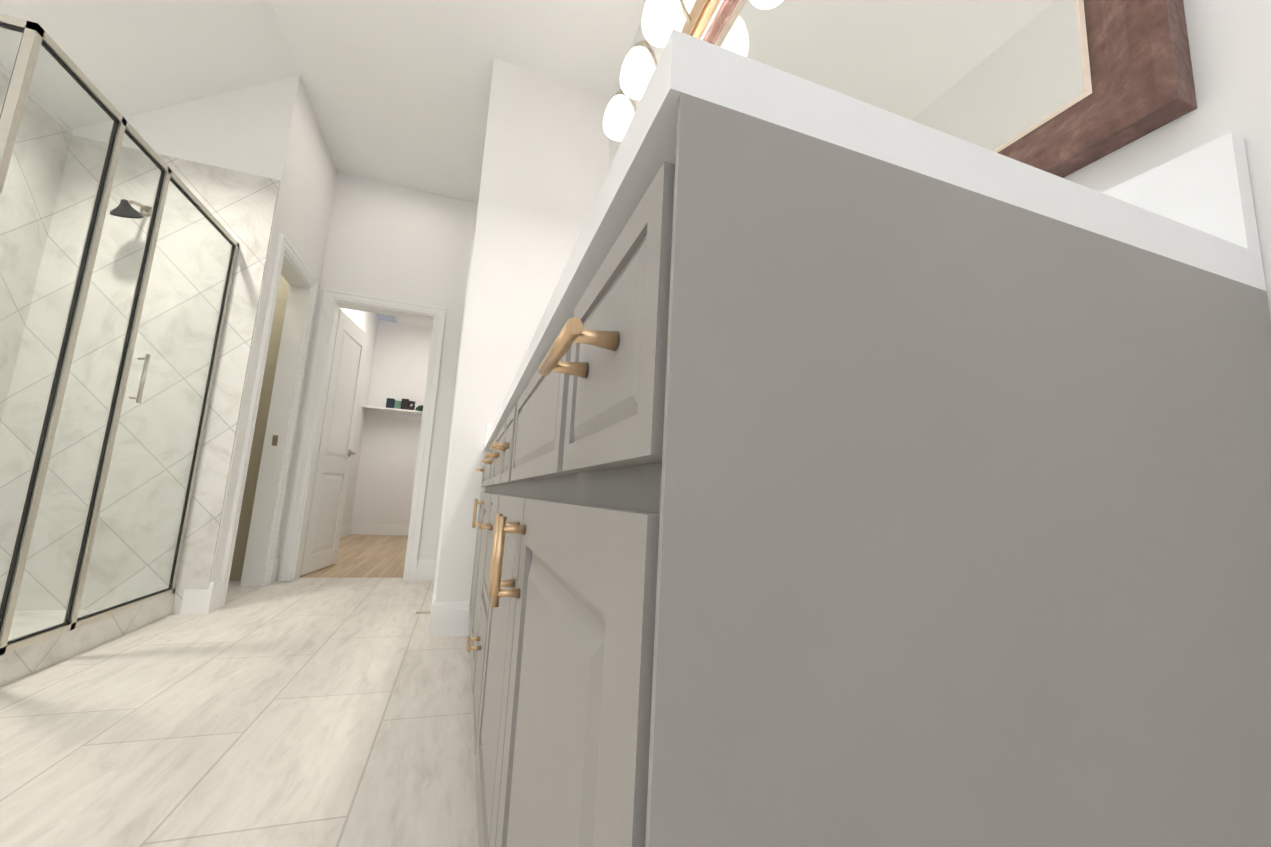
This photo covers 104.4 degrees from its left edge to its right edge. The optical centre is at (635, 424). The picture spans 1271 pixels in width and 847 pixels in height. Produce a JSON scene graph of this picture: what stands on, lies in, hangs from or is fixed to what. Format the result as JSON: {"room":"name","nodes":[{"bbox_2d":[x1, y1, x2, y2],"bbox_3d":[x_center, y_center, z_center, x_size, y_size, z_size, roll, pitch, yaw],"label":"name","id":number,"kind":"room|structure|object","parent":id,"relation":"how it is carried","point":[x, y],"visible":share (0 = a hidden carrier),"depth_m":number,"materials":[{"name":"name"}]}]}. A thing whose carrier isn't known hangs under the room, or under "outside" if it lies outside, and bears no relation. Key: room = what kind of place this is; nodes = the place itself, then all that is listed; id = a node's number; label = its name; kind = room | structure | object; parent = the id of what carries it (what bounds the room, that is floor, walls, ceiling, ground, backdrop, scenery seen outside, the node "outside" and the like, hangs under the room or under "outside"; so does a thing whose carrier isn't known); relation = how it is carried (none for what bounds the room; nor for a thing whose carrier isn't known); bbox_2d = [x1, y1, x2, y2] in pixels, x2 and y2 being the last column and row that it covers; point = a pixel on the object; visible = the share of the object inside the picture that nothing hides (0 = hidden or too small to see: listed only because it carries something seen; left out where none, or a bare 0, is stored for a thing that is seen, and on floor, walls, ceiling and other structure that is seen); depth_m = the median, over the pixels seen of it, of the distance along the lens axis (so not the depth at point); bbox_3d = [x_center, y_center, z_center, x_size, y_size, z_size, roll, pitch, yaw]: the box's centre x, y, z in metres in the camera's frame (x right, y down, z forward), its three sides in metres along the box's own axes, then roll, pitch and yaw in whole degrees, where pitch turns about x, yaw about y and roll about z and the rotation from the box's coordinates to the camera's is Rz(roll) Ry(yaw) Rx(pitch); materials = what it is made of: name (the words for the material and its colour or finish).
{"room":"bathroom","nodes":[
{"label":"bathroom","id":0,"kind":"room"},
{"bbox_2d":[0,62,95,519],"bbox_3d":[-2.271,-0.930,0.335,0.132,3.050,4.616,6,-9,-18],"label":"wall","id":1,"kind":"structure","parent":0,"point":[31,310],"depth_m":2.34,"materials":[{"name":"tile"}]},
{"bbox_2d":[0,120,112,599],"bbox_3d":[-2.933,-0.580,2.891,0.090,3.050,0.934,6,-9,-18],"label":"wall","id":2,"kind":"structure","parent":0,"point":[106,130],"depth_m":2.38,"materials":[{"name":"tile"}]},
{"bbox_2d":[15,83,267,610],"bbox_3d":[-2.492,-0.597,2.625,0.570,3.050,0.166,6,-9,-18],"label":"wall","id":3,"kind":"structure","parent":0,"point":[208,142],"depth_m":2.50,"materials":[{"name":"tile"}]},
{"bbox_2d":[110,199,151,218],"bbox_3d":[-2.528,-1.077,2.486,0.120,0.162,0.187,6,-9,-18],"label":"shower head","id":4,"kind":"object","parent":3,"relation":"attached to","point":[129,212],"depth_m":2.42},
{"bbox_2d":[0,534,478,846],"bbox_3d":[-1.875,1.014,2.683,3.105,0.051,9.240,6,-9,-18],"label":"floor","id":5,"kind":"structure","parent":0,"point":[318,712],"depth_m":1.35,"materials":[{"name":"tile"}]},
{"bbox_2d":[0,13,238,686],"bbox_3d":[-2.343,-0.152,1.800,0.808,1.939,1.362,6,-9,-18],"label":"shower enclosure","id":6,"kind":"object","parent":5,"relation":"on","point":[32,641],"visible":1,"depth_m":1.76,"materials":[{"name":"glass"}]},
{"bbox_2d":[466,29,1270,846],"bbox_3d":[-0.152,0.371,1.376,0.564,1.012,2.374,6,-9,-18],"label":"bathroom vanity","id":7,"kind":"object","parent":5,"relation":"on","point":[858,473],"visible":1,"depth_m":0.28,"materials":[{"name":"grey wood"}]},
{"bbox_2d":[171,75,337,613],"bbox_3d":[-2.274,-0.513,3.106,0.120,3.050,0.946,6,-9,-18],"label":"wall","id":8,"kind":"structure","parent":0,"point":[254,170],"depth_m":2.77,"materials":[{"name":"paint"}]},
{"bbox_2d":[219,232,317,608],"bbox_3d":[-2.289,-0.043,3.036,0.140,2.100,0.726,6,-9,-18],"label":"door frame","id":9,"kind":"structure","parent":8,"relation":"attached to","point":[291,268],"depth_m":3.24,"materials":[{"name":"white wood"}]},
{"bbox_2d":[271,435,277,445],"bbox_3d":[-2.396,0.104,3.276,0.030,0.070,0.001,6,-9,-18],"label":"plate","id":10,"kind":"object","parent":8,"relation":"attached to","point":[274,440],"visible":1,"depth_m":3.28,"materials":[{"name":"silver metal"}]},
{"bbox_2d":[274,523,352,565],"bbox_3d":[-3.303,1.197,5.069,0.015,0.150,3.550,6,-9,-18],"label":"baseboard","id":11,"kind":"structure","parent":8,"relation":"attached to","point":[346,529],"depth_m":6.38,"materials":[{"name":"white wood"}]},
{"bbox_2d":[0,0,646,327],"bbox_3d":[-1.732,-1.689,3.091,3.105,0.795,9.240,6,-9,-18],"label":"ceiling","id":12,"kind":"structure","parent":0,"point":[398,92],"depth_m":2.63,"materials":[{"name":"paint"}]},
{"bbox_2d":[277,172,475,580],"bbox_3d":[-1.918,-0.393,3.778,1.240,3.050,0.170,6,-9,-18],"label":"wall","id":13,"kind":"structure","parent":0,"point":[386,240],"depth_m":3.96,"materials":[{"name":"paint"}]},
{"bbox_2d":[300,309,367,575],"bbox_3d":[-2.404,0.138,4.002,0.160,2.002,0.675,6,-9,-18],"label":"closet door","id":14,"kind":"structure","parent":13,"relation":"in","point":[325,519],"depth_m":3.95,"materials":[{"name":"white wood"}]},
{"bbox_2d":[279,288,445,580],"bbox_3d":[-1.990,0.075,3.712,0.852,2.100,0.170,6,-9,-18],"label":"door frame","id":15,"kind":"structure","parent":13,"relation":"attached to","point":[333,300],"depth_m":3.64,"materials":[{"name":"white wood"}]},
{"bbox_2d":[351,523,408,535],"bbox_3d":[-3.246,1.482,6.939,1.320,0.150,0.015,6,-9,-18],"label":"baseboard","id":16,"kind":"structure","parent":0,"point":[357,528],"depth_m":6.83,"materials":[{"name":"white wood"}]},
{"bbox_2d":[362,405,422,419],"bbox_3d":[-3.269,-0.149,6.977,1.020,0.090,0.328,6,-9,-18],"label":"closet shelf","id":17,"kind":"object","parent":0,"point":[392,413],"visible":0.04,"depth_m":6.80,"materials":[{"name":"white wood"}]},
{"bbox_2d":[386,398,422,410],"bbox_3d":[-3.107,-0.268,6.977,0.752,0.160,0.254,6,-9,-18],"label":"cups","id":18,"kind":"object","parent":17,"relation":"on","point":[406,404],"visible":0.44,"depth_m":6.90,"materials":[{"name":"black plastic"}]},
{"bbox_2d":[435,59,527,601],"bbox_3d":[-1.658,-0.191,5.021,0.160,3.050,5.300,6,-9,-18],"label":"wall","id":19,"kind":"structure","parent":0,"point":[492,215],"depth_m":2.55,"materials":[{"name":"paint"}]},
{"bbox_2d":[414,611,430,614],"bbox_3d":[-1.036,0.915,2.402,0.080,0.016,0.016,6,-9,-18],"label":"door stop","id":20,"kind":"object","parent":19,"relation":"attached to","point":[426,612],"visible":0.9,"depth_m":2.40,"materials":[{"name":"silver metal"}]},
{"bbox_2d":[432,240,473,601],"bbox_3d":[-1.092,0.056,3.164,0.140,2.068,1.110,6,-9,-18],"label":"door frame","id":21,"kind":"structure","parent":19,"relation":"attached to","point":[472,242],"depth_m":2.62,"materials":[{"name":"white wood"}]},
{"bbox_2d":[484,70,607,492],"bbox_3d":[-0.495,-0.480,2.701,0.510,3.050,0.120,6,-9,-18],"label":"wall","id":22,"kind":"structure","parent":0,"point":[560,166],"depth_m":2.75,"materials":[{"name":"paint"}]},
{"bbox_2d":[604,0,1270,317],"bbox_3d":[0.461,-0.692,0.960,0.120,3.050,4.060,6,-9,-18],"label":"wall","id":23,"kind":"structure","parent":0,"point":[1229,40],"depth_m":0.45,"materials":[{"name":"paint"}]},
{"bbox_2d":[603,0,719,140],"bbox_3d":[0.085,-1.402,1.787,0.204,0.211,0.960,6,-9,-18],"label":"sconce","id":24,"kind":"object","parent":23,"relation":"attached to","point":[662,20],"visible":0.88,"depth_m":1.82,"materials":[{"name":"white glass"}]},
{"bbox_2d":[703,0,1196,177],"bbox_3d":[0.161,-0.684,1.605,0.034,1.071,2.288,6,-9,-18],"label":"mirror","id":25,"kind":"object","parent":23,"relation":"attached to","point":[1062,88],"visible":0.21,"depth_m":0.64,"materials":[{"name":"mirror glass"},{"name":"dark reddish-brown wood"}]}
]}

